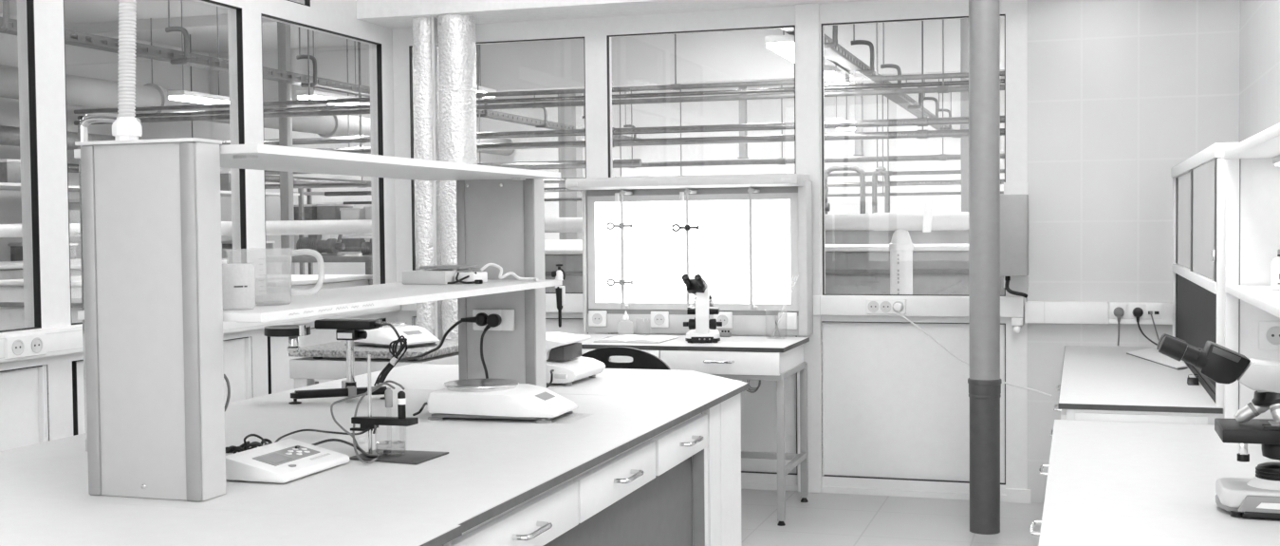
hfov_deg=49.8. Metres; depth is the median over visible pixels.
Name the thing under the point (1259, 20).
wall
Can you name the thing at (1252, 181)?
shelf
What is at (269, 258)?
stand
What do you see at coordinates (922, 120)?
pipe
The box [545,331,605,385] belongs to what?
moisture analyser
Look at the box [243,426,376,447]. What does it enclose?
cable
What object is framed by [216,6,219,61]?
rod
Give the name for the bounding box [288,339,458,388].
table
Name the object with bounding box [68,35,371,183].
pipe
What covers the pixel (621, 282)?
clamp
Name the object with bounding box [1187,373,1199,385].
binder clip
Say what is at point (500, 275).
loose cable
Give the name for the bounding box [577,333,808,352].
countertop
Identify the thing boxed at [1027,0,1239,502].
tiled wall
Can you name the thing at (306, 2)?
window
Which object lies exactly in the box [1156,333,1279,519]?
microscope
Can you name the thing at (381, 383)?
cable
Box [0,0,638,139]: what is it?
cable tray
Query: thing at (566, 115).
column
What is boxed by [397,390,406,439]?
electrode
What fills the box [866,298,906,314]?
wall socket
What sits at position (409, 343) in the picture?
tray
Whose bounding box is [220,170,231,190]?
crate
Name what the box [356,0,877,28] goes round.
ceiling beam
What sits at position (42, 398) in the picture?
wall
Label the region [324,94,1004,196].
pipe
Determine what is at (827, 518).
floor
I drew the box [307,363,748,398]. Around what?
countertop
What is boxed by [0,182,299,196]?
pipe
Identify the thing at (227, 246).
crate
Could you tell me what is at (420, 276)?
box
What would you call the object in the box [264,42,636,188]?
pipe
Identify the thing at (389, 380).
cable
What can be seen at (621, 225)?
clamp
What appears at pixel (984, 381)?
drain pipe
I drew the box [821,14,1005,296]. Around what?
window
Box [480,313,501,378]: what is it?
plug
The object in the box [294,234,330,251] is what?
crate
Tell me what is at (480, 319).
plug
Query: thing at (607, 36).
window
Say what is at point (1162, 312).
strip
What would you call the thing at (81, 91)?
pipe
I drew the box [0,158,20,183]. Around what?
crate
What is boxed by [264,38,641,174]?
pipe
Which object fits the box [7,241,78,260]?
crate
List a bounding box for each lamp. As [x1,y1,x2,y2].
[166,64,229,104]
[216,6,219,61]
[296,30,370,105]
[476,44,496,97]
[764,30,794,62]
[823,25,849,84]
[826,84,854,129]
[1272,155,1279,166]
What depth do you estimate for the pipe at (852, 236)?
10.13 m
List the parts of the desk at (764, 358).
drawer, handle, drawer, cable coil, rail, rail, leg, rail, leg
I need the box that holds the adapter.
[447,271,487,283]
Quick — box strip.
[1108,301,1173,324]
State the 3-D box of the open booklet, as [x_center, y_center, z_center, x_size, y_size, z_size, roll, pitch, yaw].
[-0.032,0.292,6.151,0.338,0.014,0.295,0,2,18]
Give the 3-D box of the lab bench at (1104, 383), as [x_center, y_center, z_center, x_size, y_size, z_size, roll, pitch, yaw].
[1.892,0.709,5.037,0.735,0.705,2.025,0,2,18]
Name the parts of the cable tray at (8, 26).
rod, rod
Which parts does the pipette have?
clamp knob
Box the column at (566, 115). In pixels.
[557,92,582,239]
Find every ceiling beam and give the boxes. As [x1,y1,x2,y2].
[64,14,291,37]
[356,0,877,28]
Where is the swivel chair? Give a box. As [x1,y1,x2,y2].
[581,346,670,369]
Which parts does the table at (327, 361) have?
leg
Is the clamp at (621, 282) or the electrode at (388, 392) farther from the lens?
the clamp at (621, 282)
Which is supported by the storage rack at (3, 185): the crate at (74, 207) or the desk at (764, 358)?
the crate at (74, 207)
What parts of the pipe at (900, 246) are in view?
plastic strip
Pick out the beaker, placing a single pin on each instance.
(386, 452)
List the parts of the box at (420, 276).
lid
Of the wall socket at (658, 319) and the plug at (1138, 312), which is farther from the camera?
the wall socket at (658, 319)
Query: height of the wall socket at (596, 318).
0.076 m
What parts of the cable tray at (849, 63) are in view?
rod, rod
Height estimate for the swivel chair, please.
0.795 m
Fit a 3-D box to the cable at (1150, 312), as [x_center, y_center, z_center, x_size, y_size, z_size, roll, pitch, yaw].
[2.214,0.245,5.887,0.032,0.155,0.110,-1,2,-11]
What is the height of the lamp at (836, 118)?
1.080 m
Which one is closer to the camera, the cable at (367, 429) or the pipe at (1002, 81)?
the cable at (367, 429)
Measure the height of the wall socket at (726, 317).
0.076 m
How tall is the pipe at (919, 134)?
1.667 m
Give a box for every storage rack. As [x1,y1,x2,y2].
[0,182,304,274]
[293,188,361,274]
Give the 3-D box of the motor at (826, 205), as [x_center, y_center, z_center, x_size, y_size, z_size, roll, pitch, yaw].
[1.495,-0.686,13.098,0.608,0.364,0.232,0,2,18]
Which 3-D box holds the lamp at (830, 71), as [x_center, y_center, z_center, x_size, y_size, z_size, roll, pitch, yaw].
[1.789,-2.363,12.995,0.220,1.090,0.950,0,2,18]
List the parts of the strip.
plate, plate, plate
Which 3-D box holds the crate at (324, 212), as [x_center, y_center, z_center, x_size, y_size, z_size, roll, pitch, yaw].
[-4.372,-0.874,19.789,0.320,0.228,0.520,0,2,18]
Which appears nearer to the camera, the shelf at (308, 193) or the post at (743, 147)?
the shelf at (308, 193)
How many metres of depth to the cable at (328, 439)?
3.10 m
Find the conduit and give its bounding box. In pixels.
[111,0,142,140]
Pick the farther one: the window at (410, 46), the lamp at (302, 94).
the lamp at (302, 94)
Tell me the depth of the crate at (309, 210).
19.66 m
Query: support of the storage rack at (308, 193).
on the floor
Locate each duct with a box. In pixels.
[401,293,1023,316]
[437,14,477,340]
[1024,300,1108,323]
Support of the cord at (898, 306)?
attached to the duct at (823, 305)
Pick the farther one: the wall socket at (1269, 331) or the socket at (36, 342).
the socket at (36, 342)
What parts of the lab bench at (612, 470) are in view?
cable coil, leg panel, drawer, handle, drawer, recess panel, handle, drawer, handle, leg panel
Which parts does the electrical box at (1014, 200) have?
door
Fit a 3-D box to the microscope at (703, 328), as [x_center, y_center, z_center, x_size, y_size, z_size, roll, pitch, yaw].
[0.278,0.149,6.080,0.172,0.298,0.319,0,2,5]
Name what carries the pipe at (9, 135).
hanging from the ceiling
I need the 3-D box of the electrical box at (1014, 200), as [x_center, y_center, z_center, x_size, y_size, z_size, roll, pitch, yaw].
[1.640,-0.146,6.075,0.134,0.510,0.156,0,2,18]
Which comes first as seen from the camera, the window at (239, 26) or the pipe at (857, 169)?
the window at (239, 26)
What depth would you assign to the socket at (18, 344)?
4.48 m
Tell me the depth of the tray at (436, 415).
3.55 m
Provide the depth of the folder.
5.45 m
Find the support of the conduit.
on the shelf rack at (155, 312)
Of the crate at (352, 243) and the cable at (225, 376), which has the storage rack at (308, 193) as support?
the crate at (352, 243)
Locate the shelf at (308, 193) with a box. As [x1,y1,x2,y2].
[293,190,352,195]
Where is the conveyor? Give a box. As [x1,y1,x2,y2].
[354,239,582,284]
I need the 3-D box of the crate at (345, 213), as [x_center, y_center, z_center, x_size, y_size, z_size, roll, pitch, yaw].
[-4.009,-0.840,19.675,0.320,0.161,0.520,0,2,18]
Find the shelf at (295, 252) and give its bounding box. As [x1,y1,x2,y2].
[294,251,361,254]
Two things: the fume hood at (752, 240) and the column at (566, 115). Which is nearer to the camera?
the fume hood at (752, 240)
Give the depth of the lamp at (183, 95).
14.53 m
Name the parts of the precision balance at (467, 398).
control panel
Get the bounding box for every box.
[402,264,480,283]
[719,330,731,336]
[1000,181,1028,297]
[1011,316,1023,333]
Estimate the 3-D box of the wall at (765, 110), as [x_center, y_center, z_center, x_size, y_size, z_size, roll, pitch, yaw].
[3.714,-1.399,24.021,15.500,3.800,0.100,0,2,18]
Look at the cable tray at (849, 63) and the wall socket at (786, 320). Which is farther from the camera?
the cable tray at (849, 63)
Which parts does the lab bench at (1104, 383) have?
handle, drawer, panel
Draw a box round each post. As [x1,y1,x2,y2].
[737,86,748,158]
[853,81,864,155]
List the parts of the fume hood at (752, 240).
post, rod, rod, light panel, socket panel, rod, post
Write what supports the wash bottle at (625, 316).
on the desk at (764, 358)
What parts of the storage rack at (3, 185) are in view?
post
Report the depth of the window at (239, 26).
5.79 m
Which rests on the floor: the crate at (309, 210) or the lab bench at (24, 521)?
the lab bench at (24, 521)
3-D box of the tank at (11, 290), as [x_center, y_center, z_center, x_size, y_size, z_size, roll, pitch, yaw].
[-3.104,0.506,9.405,2.240,0.950,1.265,0,2,18]
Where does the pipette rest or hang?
hanging from the shelf rack at (155, 312)
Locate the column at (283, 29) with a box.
[277,21,295,274]
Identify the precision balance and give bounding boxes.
[344,320,439,349]
[426,378,577,423]
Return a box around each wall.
[0,0,397,450]
[0,13,371,274]
[392,0,1030,502]
[476,76,1004,239]
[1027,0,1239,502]
[1239,0,1279,142]
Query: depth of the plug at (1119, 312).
5.96 m
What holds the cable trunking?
attached to the wall at (42, 398)
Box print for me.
[897,253,899,294]
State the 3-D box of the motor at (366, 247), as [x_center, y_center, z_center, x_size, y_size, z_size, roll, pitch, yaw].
[-2.143,-0.232,11.332,0.304,0.182,0.116,0,2,18]
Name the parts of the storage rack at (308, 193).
post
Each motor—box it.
[296,234,345,256]
[360,238,372,255]
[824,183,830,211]
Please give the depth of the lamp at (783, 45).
10.63 m
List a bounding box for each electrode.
[385,388,392,407]
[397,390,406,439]
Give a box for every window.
[0,0,41,332]
[63,0,247,324]
[260,13,385,283]
[287,0,310,6]
[408,37,586,293]
[606,25,796,177]
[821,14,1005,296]
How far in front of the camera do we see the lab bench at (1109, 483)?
3.09 m
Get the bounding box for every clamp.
[606,222,632,229]
[606,278,632,286]
[671,223,698,231]
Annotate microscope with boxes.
[681,274,722,342]
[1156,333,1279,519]
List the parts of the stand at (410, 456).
clamp lever, rod, holder arm, plate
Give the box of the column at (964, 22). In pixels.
[960,18,968,212]
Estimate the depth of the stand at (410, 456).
3.02 m
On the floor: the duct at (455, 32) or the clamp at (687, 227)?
the duct at (455, 32)
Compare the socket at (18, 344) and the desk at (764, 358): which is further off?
the desk at (764, 358)
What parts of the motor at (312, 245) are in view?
foot plate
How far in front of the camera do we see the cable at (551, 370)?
4.28 m
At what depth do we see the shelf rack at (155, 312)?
2.59 m
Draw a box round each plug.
[398,312,487,361]
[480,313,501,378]
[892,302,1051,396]
[1113,307,1124,345]
[1132,307,1157,345]
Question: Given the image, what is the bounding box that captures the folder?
[1126,347,1187,370]
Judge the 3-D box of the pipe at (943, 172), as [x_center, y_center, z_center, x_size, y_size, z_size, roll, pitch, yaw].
[2.537,-2.170,18.014,13.900,1.831,0.062,0,2,18]
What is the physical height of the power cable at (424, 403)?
0.026 m
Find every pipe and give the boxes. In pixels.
[0,18,514,155]
[0,34,192,149]
[0,182,299,196]
[0,199,968,294]
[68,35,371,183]
[74,19,1004,125]
[74,22,1004,113]
[77,78,1004,119]
[219,21,1004,145]
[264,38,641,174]
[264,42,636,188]
[315,20,1004,153]
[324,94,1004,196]
[343,92,1003,204]
[411,17,442,339]
[430,16,437,337]
[528,85,1004,169]
[670,90,1004,176]
[824,165,865,214]
[871,166,890,213]
[967,0,1001,534]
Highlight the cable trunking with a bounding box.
[0,304,400,362]
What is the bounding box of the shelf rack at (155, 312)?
[74,137,562,500]
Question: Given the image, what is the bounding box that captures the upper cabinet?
[1171,142,1238,407]
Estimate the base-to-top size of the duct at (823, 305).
0.090 m
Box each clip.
[358,436,366,444]
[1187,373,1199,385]
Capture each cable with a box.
[223,373,230,410]
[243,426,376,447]
[295,438,377,457]
[330,379,404,456]
[352,382,395,463]
[412,402,427,415]
[480,262,538,280]
[546,369,554,387]
[1149,311,1159,340]
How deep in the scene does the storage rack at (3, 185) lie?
17.82 m
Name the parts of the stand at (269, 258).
leg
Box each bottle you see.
[622,310,629,319]
[1270,249,1279,290]
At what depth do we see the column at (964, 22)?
14.54 m
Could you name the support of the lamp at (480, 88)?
hanging from the ceiling
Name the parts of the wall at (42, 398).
infill panel, infill panel, infill panel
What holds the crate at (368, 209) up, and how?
on the storage rack at (308, 193)
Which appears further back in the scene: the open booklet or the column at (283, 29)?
the column at (283, 29)
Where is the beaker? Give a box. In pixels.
[373,426,406,455]
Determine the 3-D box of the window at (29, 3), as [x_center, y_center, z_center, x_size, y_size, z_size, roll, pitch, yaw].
[-2.205,-0.420,4.134,0.032,1.252,1.072,0,2,18]
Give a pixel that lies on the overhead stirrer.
(350, 330)
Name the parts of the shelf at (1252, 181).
post, panel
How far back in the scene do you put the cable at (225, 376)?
2.79 m
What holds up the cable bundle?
hanging from the overhead stirrer
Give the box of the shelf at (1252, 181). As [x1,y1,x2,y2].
[1224,122,1279,418]
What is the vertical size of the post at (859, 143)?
1.315 m
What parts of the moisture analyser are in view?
lid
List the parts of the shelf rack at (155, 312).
shelf, shelf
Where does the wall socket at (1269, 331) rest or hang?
attached to the shelf at (1252, 181)
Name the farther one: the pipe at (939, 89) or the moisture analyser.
the pipe at (939, 89)
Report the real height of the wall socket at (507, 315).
0.063 m
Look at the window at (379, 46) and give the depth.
6.94 m
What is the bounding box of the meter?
[225,438,349,482]
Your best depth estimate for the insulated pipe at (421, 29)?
6.69 m
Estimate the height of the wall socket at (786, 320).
0.076 m
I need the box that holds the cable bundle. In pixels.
[373,334,407,385]
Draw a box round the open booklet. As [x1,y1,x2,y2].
[593,333,678,343]
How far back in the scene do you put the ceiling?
15.98 m
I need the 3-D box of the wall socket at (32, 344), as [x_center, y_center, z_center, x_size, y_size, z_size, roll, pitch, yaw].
[-2.011,0.240,4.524,0.012,0.072,0.182,0,2,18]
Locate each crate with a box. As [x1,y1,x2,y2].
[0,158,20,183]
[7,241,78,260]
[69,202,79,222]
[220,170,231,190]
[221,241,274,258]
[293,204,317,220]
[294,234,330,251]
[315,204,353,220]
[339,207,365,219]
[341,236,371,251]
[363,205,371,219]
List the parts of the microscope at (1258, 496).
panel, stage knob stem, stage knob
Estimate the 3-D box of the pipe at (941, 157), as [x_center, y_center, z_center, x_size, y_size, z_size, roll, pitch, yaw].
[2.536,-2.259,18.011,13.900,1.653,0.086,0,2,18]
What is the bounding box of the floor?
[741,488,1043,545]
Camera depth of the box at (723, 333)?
6.28 m
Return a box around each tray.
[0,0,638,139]
[353,341,435,346]
[431,411,566,419]
[780,22,960,137]
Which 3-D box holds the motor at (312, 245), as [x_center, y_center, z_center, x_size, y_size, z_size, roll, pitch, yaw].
[-2.658,-0.266,11.495,0.418,0.250,0.160,0,2,18]
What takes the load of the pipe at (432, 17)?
on the floor
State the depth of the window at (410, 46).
7.03 m
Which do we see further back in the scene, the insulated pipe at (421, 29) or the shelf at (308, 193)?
the shelf at (308, 193)
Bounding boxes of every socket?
[4,333,46,359]
[12,338,24,354]
[31,336,42,352]
[472,309,515,330]
[588,310,607,326]
[650,311,668,327]
[713,311,732,328]
[778,312,797,329]
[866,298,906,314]
[1258,320,1279,350]
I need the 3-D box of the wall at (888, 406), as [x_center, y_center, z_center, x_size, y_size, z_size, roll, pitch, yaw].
[0.212,-0.351,6.624,3.205,2.750,0.100,0,2,18]
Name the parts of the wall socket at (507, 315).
frame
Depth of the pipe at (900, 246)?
7.93 m
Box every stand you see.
[228,254,372,274]
[349,353,448,463]
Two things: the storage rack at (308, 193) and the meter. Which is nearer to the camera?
the meter
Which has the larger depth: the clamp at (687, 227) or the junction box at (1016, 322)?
the clamp at (687, 227)
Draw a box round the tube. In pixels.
[77,112,140,451]
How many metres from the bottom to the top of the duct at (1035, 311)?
0.095 m
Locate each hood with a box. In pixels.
[565,173,809,190]
[565,173,813,335]
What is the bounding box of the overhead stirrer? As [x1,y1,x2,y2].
[263,318,402,404]
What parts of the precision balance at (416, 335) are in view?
control panel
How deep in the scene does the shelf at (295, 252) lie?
19.37 m
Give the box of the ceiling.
[0,0,1004,97]
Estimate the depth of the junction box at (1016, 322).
6.10 m
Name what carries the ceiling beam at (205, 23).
attached to the ceiling
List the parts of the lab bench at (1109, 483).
handle, handle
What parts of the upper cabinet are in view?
panel, door, panel frame, dark panel, door, finger pull, post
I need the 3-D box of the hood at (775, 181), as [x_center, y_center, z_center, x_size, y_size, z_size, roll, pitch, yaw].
[0.216,-0.420,6.381,1.090,0.056,0.307,0,2,18]
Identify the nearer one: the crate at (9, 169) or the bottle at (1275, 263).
the bottle at (1275, 263)
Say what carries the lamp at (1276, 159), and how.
attached to the shelf at (1252, 181)
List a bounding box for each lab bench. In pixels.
[0,386,717,545]
[0,496,462,545]
[307,363,748,545]
[1029,419,1279,545]
[1049,345,1224,437]
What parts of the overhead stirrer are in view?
name plate, leg, clamp knob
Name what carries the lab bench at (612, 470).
on the floor
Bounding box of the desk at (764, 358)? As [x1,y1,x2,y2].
[577,333,809,525]
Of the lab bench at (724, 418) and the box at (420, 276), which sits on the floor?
the lab bench at (724, 418)
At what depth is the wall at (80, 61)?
18.16 m
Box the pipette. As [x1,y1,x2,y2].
[551,263,565,327]
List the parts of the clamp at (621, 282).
arm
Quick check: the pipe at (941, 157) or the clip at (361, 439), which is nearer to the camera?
the clip at (361, 439)
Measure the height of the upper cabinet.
0.772 m
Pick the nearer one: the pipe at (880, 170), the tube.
the tube
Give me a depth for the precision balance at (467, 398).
3.58 m
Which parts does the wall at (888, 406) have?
infill panel, infill panel, infill panel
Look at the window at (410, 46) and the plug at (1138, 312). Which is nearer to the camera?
the plug at (1138, 312)
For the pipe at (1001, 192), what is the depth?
17.42 m

